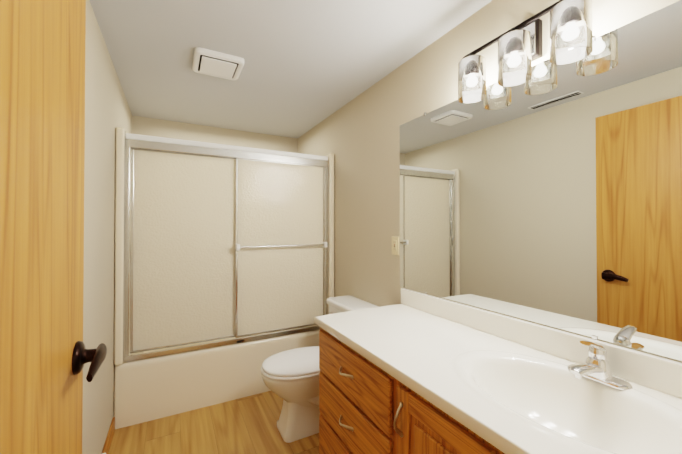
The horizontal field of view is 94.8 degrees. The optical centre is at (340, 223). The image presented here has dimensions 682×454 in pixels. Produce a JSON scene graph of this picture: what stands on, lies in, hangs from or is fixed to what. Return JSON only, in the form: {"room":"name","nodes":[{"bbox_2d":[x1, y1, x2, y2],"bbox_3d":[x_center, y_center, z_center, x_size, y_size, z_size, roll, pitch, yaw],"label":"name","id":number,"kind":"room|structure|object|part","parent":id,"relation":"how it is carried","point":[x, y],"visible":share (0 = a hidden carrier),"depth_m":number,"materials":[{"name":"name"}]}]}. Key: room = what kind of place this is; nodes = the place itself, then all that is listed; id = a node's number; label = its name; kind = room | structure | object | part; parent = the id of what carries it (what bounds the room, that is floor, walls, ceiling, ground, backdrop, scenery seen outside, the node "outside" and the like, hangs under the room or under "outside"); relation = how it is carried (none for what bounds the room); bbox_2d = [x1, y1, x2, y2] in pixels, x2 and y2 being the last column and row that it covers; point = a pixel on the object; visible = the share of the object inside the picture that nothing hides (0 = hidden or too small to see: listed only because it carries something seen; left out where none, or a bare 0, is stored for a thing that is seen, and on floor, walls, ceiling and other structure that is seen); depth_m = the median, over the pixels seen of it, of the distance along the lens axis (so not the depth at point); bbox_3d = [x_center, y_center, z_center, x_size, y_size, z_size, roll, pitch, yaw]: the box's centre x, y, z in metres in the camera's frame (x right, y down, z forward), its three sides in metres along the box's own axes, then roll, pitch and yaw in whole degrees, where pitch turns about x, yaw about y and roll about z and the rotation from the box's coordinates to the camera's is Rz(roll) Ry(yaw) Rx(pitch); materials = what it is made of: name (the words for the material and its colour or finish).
{"room":"bathroom","nodes":[
{"label":"bathroom","id":0,"kind":"room"},
{"bbox_2d":[82,0,131,453],"bbox_3d":[-0.972,0.151,1.014,0.100,2.255,4.130,0,-1,-28],"label":"wall","id":1,"kind":"structure","parent":0,"point":[107,111],"depth_m":1.57,"materials":[{"name":"beige paint"}]},
{"bbox_2d":[0,0,85,453],"bbox_3d":[-0.541,0.245,0.504,0.036,2.033,0.815,0,-1,-28],"label":"door","id":2,"kind":"structure","parent":1,"relation":"attached to","point":[42,100],"depth_m":0.59,"materials":[{"name":"brown wood"}]},
{"bbox_2d":[72,341,106,381],"bbox_3d":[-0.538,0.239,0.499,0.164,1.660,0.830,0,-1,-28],"label":"door handle","id":3,"kind":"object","parent":2,"relation":"attached to","point":[82,355],"depth_m":0.79,"materials":[{"name":"black metal"}]},
{"bbox_2d":[101,417,114,453],"bbox_3d":[-1.315,1.243,1.766,0.012,0.085,0.408,0,-1,-28],"label":"baseboard","id":4,"kind":"structure","parent":1,"relation":"attached to","point":[108,441],"depth_m":1.79,"materials":[{"name":"brown wood"}]},
{"bbox_2d":[108,391,318,453],"bbox_3d":[-0.244,1.332,1.392,1.750,0.100,4.130,0,-1,-28],"label":"floor","id":5,"kind":"structure","parent":0,"point":[246,425],"depth_m":1.92,"materials":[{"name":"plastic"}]},
{"bbox_2d":[114,127,333,428],"bbox_3d":[-0.952,0.346,2.726,1.544,1.899,0.920,0,-1,-28],"label":"bathtub","id":6,"kind":"object","parent":5,"relation":"on","point":[149,389],"visible":0.19,"depth_m":2.14,"materials":[{"name":"beige plastic"}]},
{"bbox_2d":[124,133,327,361],"bbox_3d":[-0.753,0.155,2.357,1.448,1.470,0.106,0,-1,-28],"label":"shower door","id":7,"kind":"structure","parent":6,"relation":"attached to","point":[223,241],"depth_m":2.31,"materials":[{"name":"beige glass"}]},
{"bbox_2d":[261,295,378,442],"bbox_3d":[-0.141,0.920,2.046,0.755,0.737,0.504,0,-1,-28],"label":"toilet","id":8,"kind":"object","parent":5,"relation":"on","point":[290,378],"visible":0.48,"depth_m":1.88,"materials":[{"name":"white ceramic"}]},
{"bbox_3d":[-0.239,0.876,1.994,0.533,0.050,0.378,0,-1,-28],"label":"seat","id":9,"kind":"part","parent":8,"relation":"part of","materials":[{"name":"white plastic"}]},
{"bbox_2d":[314,288,681,453],"bbox_3d":[0.600,0.810,0.812,0.604,0.934,2.092,0,-1,-28],"label":"bathroom vanity","id":10,"kind":"object","parent":5,"relation":"on","point":[414,372],"visible":1,"depth_m":1.01,"materials":[{"name":"brown wood"}]},
{"bbox_2d":[567,341,632,389],"bbox_3d":[0.731,0.406,0.924,0.158,0.123,0.160,0,-1,-28],"label":"faucet","id":11,"kind":"object","parent":10,"relation":"on","point":[596,370],"depth_m":0.92,"materials":[{"name":"silver metal"}]},
{"bbox_2d":[132,116,297,152],"bbox_3d":[-1.194,0.172,3.180,1.550,2.255,0.100,0,-1,-28],"label":"wall","id":12,"kind":"structure","parent":0,"point":[168,129],"depth_m":3.08,"materials":[{"name":"beige paint"}]},
{"bbox_2d":[89,0,491,138],"bbox_3d":[-0.244,-1.023,1.415,1.750,0.100,4.130,0,-1,-28],"label":"ceiling","id":13,"kind":"structure","parent":0,"point":[309,65],"depth_m":1.75,"materials":[{"name":"grey paint"}]},
{"bbox_2d":[192,47,243,79],"bbox_3d":[-0.742,-0.950,1.890,0.270,0.032,0.270,0,-1,-28],"label":"ceiling vent","id":14,"kind":"object","parent":13,"relation":"in","point":[216,64],"visible":1,"depth_m":1.84,"materials":[{"name":"white plastic"}]},
{"bbox_2d":[298,0,681,362],"bbox_3d":[0.484,0.159,1.792,0.100,2.255,4.130,0,-1,-28],"label":"wall","id":15,"kind":"structure","parent":0,"point":[358,136],"depth_m":2.02,"materials":[{"name":"beige paint"}]},
{"bbox_2d":[392,236,398,254],"bbox_3d":[0.336,0.138,1.948,0.010,0.114,0.070,0,-1,-28],"label":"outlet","id":16,"kind":"object","parent":15,"relation":"attached to","point":[395,245],"visible":1,"depth_m":1.94,"materials":[{"name":"beige plastic"}]},
{"bbox_2d":[458,0,592,103],"bbox_3d":[0.668,-0.652,1.190,0.146,0.225,0.492,0,-1,-28],"label":"sconce","id":17,"kind":"object","parent":15,"relation":"attached to","point":[520,48],"visible":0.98,"depth_m":1.13,"materials":[{"name":"glass"}]},
{"bbox_2d":[400,0,681,360],"bbox_3d":[0.800,-0.119,1.082,0.008,0.994,1.875,0,-1,-28],"label":"mirror","id":18,"kind":"object","parent":15,"relation":"attached to","point":[548,193],"visible":0.96,"depth_m":1.09,"materials":[{"name":"silver mirror"}]}
]}

